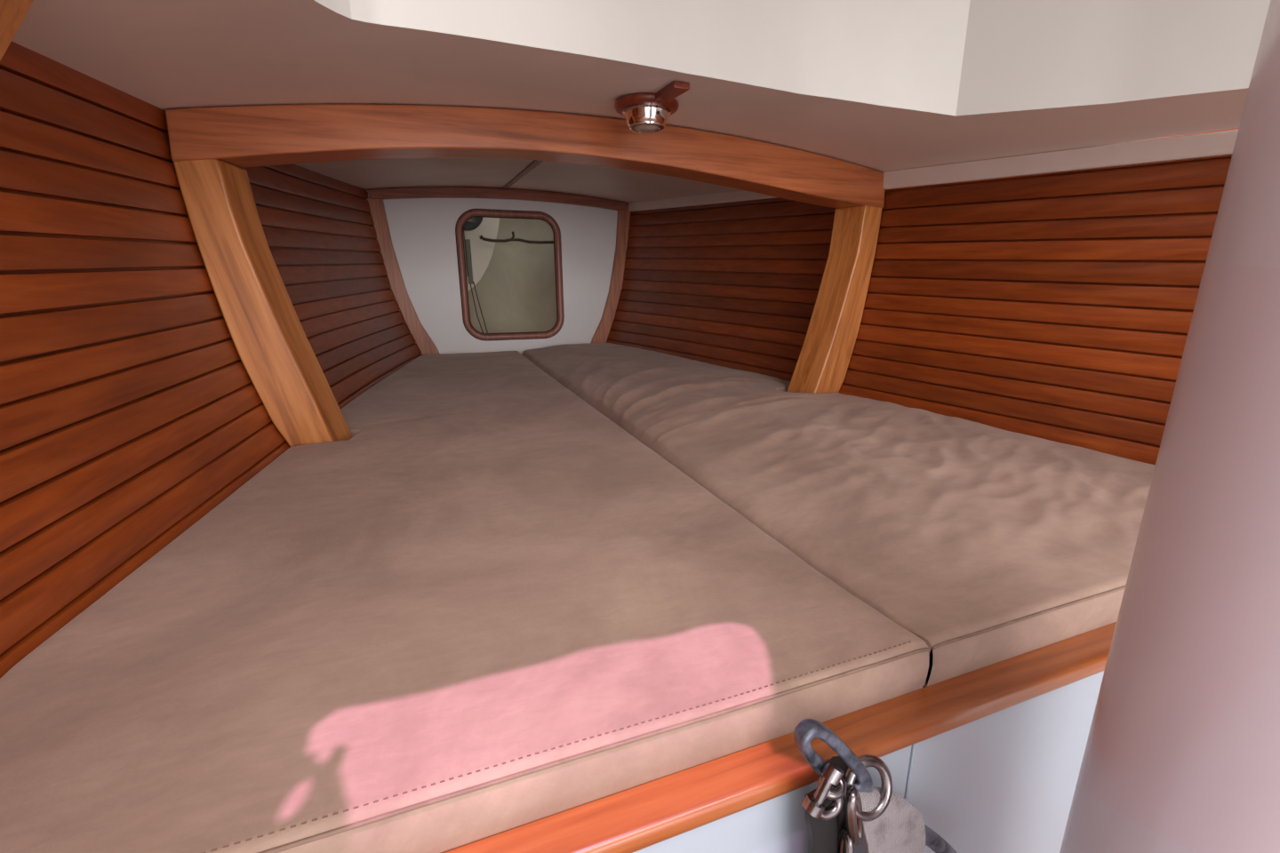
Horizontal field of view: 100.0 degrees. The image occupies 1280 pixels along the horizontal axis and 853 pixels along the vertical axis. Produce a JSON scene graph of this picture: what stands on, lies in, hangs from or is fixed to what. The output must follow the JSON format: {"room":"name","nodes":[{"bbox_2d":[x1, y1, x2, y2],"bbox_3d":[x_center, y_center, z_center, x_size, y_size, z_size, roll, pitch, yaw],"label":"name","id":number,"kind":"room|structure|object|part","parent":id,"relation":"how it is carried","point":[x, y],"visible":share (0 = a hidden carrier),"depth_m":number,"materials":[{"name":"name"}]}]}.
{"room":"ship interior","nodes":[
{"label":"ship interior","id":0,"kind":"room"},
{"bbox_2d":[0,40,290,679],"bbox_3d":[-0.540,-0.010,0.325,0.183,0.800,1.772,-5,15,-18],"label":"wall","id":1,"kind":"structure","parent":0,"point":[131,410],"depth_m":0.70,"materials":[{"name":"brown wood"}]},
{"bbox_2d":[0,0,33,60],"bbox_3d":[-0.617,-0.243,0.498,0.126,0.327,0.066,-6,15,-20],"label":"wooden knee","id":2,"kind":"object","parent":1,"relation":"attached to","point":[12,12],"visible":1,"depth_m":0.50,"materials":[{"name":"brown wood"}]},
{"bbox_2d":[241,163,422,408],"bbox_3d":[-1.024,-0.469,1.906,0.269,0.961,1.696,-3,15,-11],"label":"wall","id":3,"kind":"structure","parent":0,"point":[319,230],"depth_m":1.85,"materials":[{"name":"brown wood"}]},
{"bbox_2d":[314,0,351,18],"bbox_3d":[-0.217,-0.435,-0.180,0.146,0.518,1.745,-4,15,-14],"label":"wall","id":4,"kind":"structure","parent":0,"point":[342,7],"depth_m":0.66,"materials":[{"name":"white paint"}]},
{"bbox_2d":[366,194,617,354],"bbox_3d":[-0.818,-0.824,3.244,1.410,1.172,0.816,-6,15,-20],"label":"wall","id":5,"kind":"structure","parent":0,"point":[422,230],"depth_m":2.96,"materials":[{"name":"white paint"}]},
{"bbox_2d":[463,216,482,231],"bbox_3d":[-0.942,-1.156,2.914,0.172,0.172,0.096,-6,15,-20],"label":"motor","id":6,"kind":"object","parent":5,"relation":"in","point":[473,223],"visible":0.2,"depth_m":2.91,"materials":[{"name":"black plastic"}]},
{"bbox_2d":[463,229,468,276],"bbox_3d":[-0.961,-0.961,2.962,0.008,0.258,0.006,-6,15,-20],"label":"rope","id":7,"kind":"object","parent":6,"relation":"hanging from","point":[463,229],"visible":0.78,"depth_m":2.96,"materials":[{"name":"fabric"}]},
{"bbox_2d":[464,239,472,284],"bbox_3d":[-0.950,-0.917,2.991,0.025,0.238,0.016,-6,15,-20],"label":"batten","id":8,"kind":"object","parent":7,"relation":"attached to","point":[467,241],"visible":0.97,"depth_m":2.98,"materials":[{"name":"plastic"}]},
{"bbox_2d":[470,283,483,333],"bbox_3d":[-0.914,-0.640,3.041,0.068,0.324,0.006,-6,15,-20],"label":"rope","id":9,"kind":"object","parent":8,"relation":"hanging from","point":[470,284],"visible":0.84,"depth_m":3.03,"materials":[{"name":"fabric"}]},
{"bbox_2d":[472,281,487,333],"bbox_3d":[-0.897,-0.635,3.060,0.076,0.370,0.006,-6,15,-20],"label":"rope","id":10,"kind":"object","parent":8,"relation":"hanging from","point":[473,282],"visible":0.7,"depth_m":3.04,"materials":[{"name":"fabric"}]},
{"bbox_2d":[463,217,499,290],"bbox_3d":[-1.008,-1.003,3.017,0.478,0.610,0.013,-6,15,-20],"label":"locker gusset","id":11,"kind":"object","parent":5,"relation":"attached to","point":[482,251],"visible":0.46,"depth_m":3.05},
{"bbox_2d":[366,186,630,354],"bbox_3d":[-0.667,-0.786,2.843,1.318,0.871,0.037,-6,15,-20],"label":"frame","id":12,"kind":"object","parent":5,"relation":"attached to","point":[421,338],"visible":0.91,"depth_m":2.72,"materials":[{"name":"brown wood"}]},
{"bbox_3d":[-1.149,-0.703,2.678,0.279,0.797,0.031,-6,15,-20],"label":"post","id":13,"kind":"part","parent":12,"relation":"part of","materials":[{"name":"brown wood"}]},
{"bbox_3d":[-0.186,-0.798,3.029,0.279,0.797,0.031,-6,15,-20],"label":"post","id":14,"kind":"part","parent":12,"relation":"part of","materials":[{"name":"brown wood"}]},
{"bbox_2d":[455,208,564,341],"bbox_3d":[-0.679,-0.796,2.857,0.542,0.664,0.032,-6,15,-20],"label":"rim","id":15,"kind":"object","parent":5,"relation":"attached to","point":[471,213],"visible":1,"depth_m":2.83,"materials":[{"name":"brown wood"}]},
{"bbox_2d":[480,232,553,243],"bbox_3d":[-0.633,-1.088,3.099,0.564,0.063,0.028,-6,15,-20],"label":"hose","id":16,"kind":"object","parent":5,"relation":"in","point":[512,238],"visible":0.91,"depth_m":3.06,"materials":[{"name":"rubber"}]},
{"bbox_2d":[11,0,1248,203],"bbox_3d":[0.009,-0.615,1.035,1.768,0.315,3.871,-6,15,-20],"label":"ceiling","id":17,"kind":"structure","parent":0,"point":[164,54],"depth_m":0.96,"materials":[{"name":"white paint"}]},
{"bbox_2d":[502,160,543,189],"bbox_3d":[-0.409,-0.971,2.017,0.023,0.106,1.556,-6,15,-20],"label":"trim","id":18,"kind":"structure","parent":17,"relation":"attached to","point":[534,164],"depth_m":2.16,"materials":[{"name":"brown wood"}]},
{"bbox_2d":[165,104,884,447],"bbox_3d":[-0.093,-0.358,1.383,1.689,0.765,0.100,-6,15,-20],"label":"arched frame","id":19,"kind":"object","parent":17,"relation":"attached to","point":[210,148],"visible":0.92,"depth_m":1.16,"materials":[{"name":"brown wood"}]},
{"bbox_3d":[-0.775,-0.221,1.153,0.229,0.622,0.094,-6,15,-20],"label":"post","id":20,"kind":"part","parent":19,"relation":"part of","materials":[{"name":"brown wood"}]},
{"bbox_3d":[0.583,-0.350,1.650,0.244,0.612,0.094,-6,15,-20],"label":"post","id":21,"kind":"part","parent":19,"relation":"part of","materials":[{"name":"brown wood"}]},
{"bbox_2d":[614,92,678,133],"bbox_3d":[0.014,-0.640,1.112,0.132,0.053,0.132,-6,15,-20],"label":"ceiling lamp","id":22,"kind":"object","parent":17,"relation":"attached to","point":[644,114],"visible":0.99,"depth_m":1.08,"materials":[{"name":"silver metal"}]},
{"bbox_3d":[0.014,-0.635,1.114,0.100,0.034,0.100,-6,15,-20],"label":"lamp shade","id":23,"kind":"part","parent":22,"relation":"part of","materials":[{"name":"silver metal"}]},
{"bbox_2d":[655,80,689,101],"bbox_3d":[0.060,-0.631,1.012,0.031,0.018,0.092,-6,15,-20],"label":"batten","id":24,"kind":"object","parent":17,"relation":"attached to","point":[675,89],"visible":1,"depth_m":0.99,"materials":[{"name":"brown wood"}]},
{"bbox_2d":[349,0,970,116],"bbox_3d":[0.104,-0.764,0.862,1.069,0.404,0.120,-6,15,-20],"label":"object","id":25,"kind":"structure","parent":0,"point":[907,54],"depth_m":0.96,"materials":[{"name":"white paint"}]},
{"bbox_2d":[606,197,835,381],"bbox_3d":[0.261,-0.619,2.368,0.246,0.913,1.691,-8,17,-29],"label":"wall","id":26,"kind":"structure","parent":0,"point":[735,285],"depth_m":2.25,"materials":[{"name":"brown wood"}]},
{"bbox_2d":[628,190,776,211],"bbox_3d":[0.319,-0.979,2.302,0.049,0.161,1.568,-8,16,-26],"label":"trim","id":27,"kind":"structure","parent":26,"relation":"attached to","point":[739,196],"depth_m":2.40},
{"bbox_2d":[922,646,933,687],"bbox_3d":[-0.187,-0.039,1.729,1.576,0.019,2.669,-6,15,-20],"label":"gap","id":28,"kind":"structure","parent":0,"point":[931,652],"depth_m":0.56,"materials":[{"name":"black"}]},
{"bbox_2d":[838,128,1239,465],"bbox_3d":[1.010,-0.182,0.887,0.176,0.760,1.775,-7,16,-23],"label":"wall","id":29,"kind":"structure","parent":0,"point":[1055,307],"depth_m":1.20,"materials":[{"name":"brown wood"}]},
{"bbox_2d":[883,129,1238,189],"bbox_3d":[1.040,-0.463,0.835,0.067,0.169,1.654,-6,16,-21],"label":"trim","id":30,"kind":"structure","parent":29,"relation":"attached to","point":[1219,143],"depth_m":1.13,"materials":[{"name":"white paint"}]},
{"bbox_2d":[955,0,1270,116],"bbox_3d":[1.075,-0.557,0.296,0.152,0.531,1.751,-7,16,-26],"label":"wall","id":31,"kind":"structure","parent":0,"point":[1019,55],"depth_m":0.89,"materials":[{"name":"white paint"}]},
{"bbox_3d":[-0.081,0.906,1.693,2.112,0.040,4.818,-6,15,-20],"label":"floor","id":32,"kind":"structure","parent":0,"visible":0},
{"bbox_2d":[440,622,1116,852],"bbox_3d":[0.296,0.695,0.627,1.600,0.897,0.037,-6,15,-20],"label":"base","id":33,"kind":"object","parent":32,"relation":"on","point":[1004,781],"depth_m":0.51,"materials":[{"name":"brown wood"}]},
{"bbox_2d":[0,351,930,852],"bbox_3d":[-0.569,-0.044,1.584,0.811,0.064,2.659,-6,15,-20],"label":"cushion","id":34,"kind":"object","parent":33,"relation":"on","point":[490,607],"visible":0.98,"depth_m":0.51,"materials":[{"name":"beige fabric"}]},
{"bbox_3d":[-0.094,0.745,0.483,0.737,0.876,0.013,-6,15,-20],"label":"panel","id":35,"kind":"part","parent":33,"relation":"part of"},
{"bbox_3d":[0.294,0.270,0.518,1.600,0.019,0.037,-6,15,-20],"label":"berth rail","id":36,"kind":"part","parent":33,"relation":"part of","materials":[{"name":"brown wood"}]},
{"bbox_2d":[521,343,1154,687],"bbox_3d":[0.204,-0.135,1.862,0.841,0.094,2.659,-6,15,-20],"label":"cushion","id":37,"kind":"object","parent":33,"relation":"on","point":[988,545],"visible":0.9,"depth_m":0.87,"materials":[{"name":"beige fabric"}]},
{"bbox_2d":[793,719,956,852],"bbox_3d":[0.216,0.350,0.465,0.211,0.285,0.040,-6,15,-20],"label":"safety tether","id":38,"kind":"object","parent":33,"relation":"hanging from","point":[845,808],"visible":1,"depth_m":0.43,"materials":[{"name":"grey woven nylon webbing"},{"name":"stainless steel"}]},
{"bbox_3d":[0.260,0.377,0.486,0.120,0.129,0.015,-5,15,-18],"label":"lever arm","id":39,"kind":"part","parent":38,"relation":"part of"},
{"bbox_3d":[0.645,0.672,0.753,0.837,0.876,0.013,-6,15,-20],"label":"door","id":40,"kind":"part","parent":33,"relation":"part of","materials":[{"name":"white paint"}]},
{"bbox_2d":[1059,0,1279,852],"bbox_3d":[0.399,0.203,0.316,0.198,2.004,0.198,-6,15,-20],"label":"post","id":41,"kind":"object","parent":32,"relation":"on","point":[1181,755],"visible":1,"depth_m":0.28,"materials":[{"name":"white paint"}]}
]}

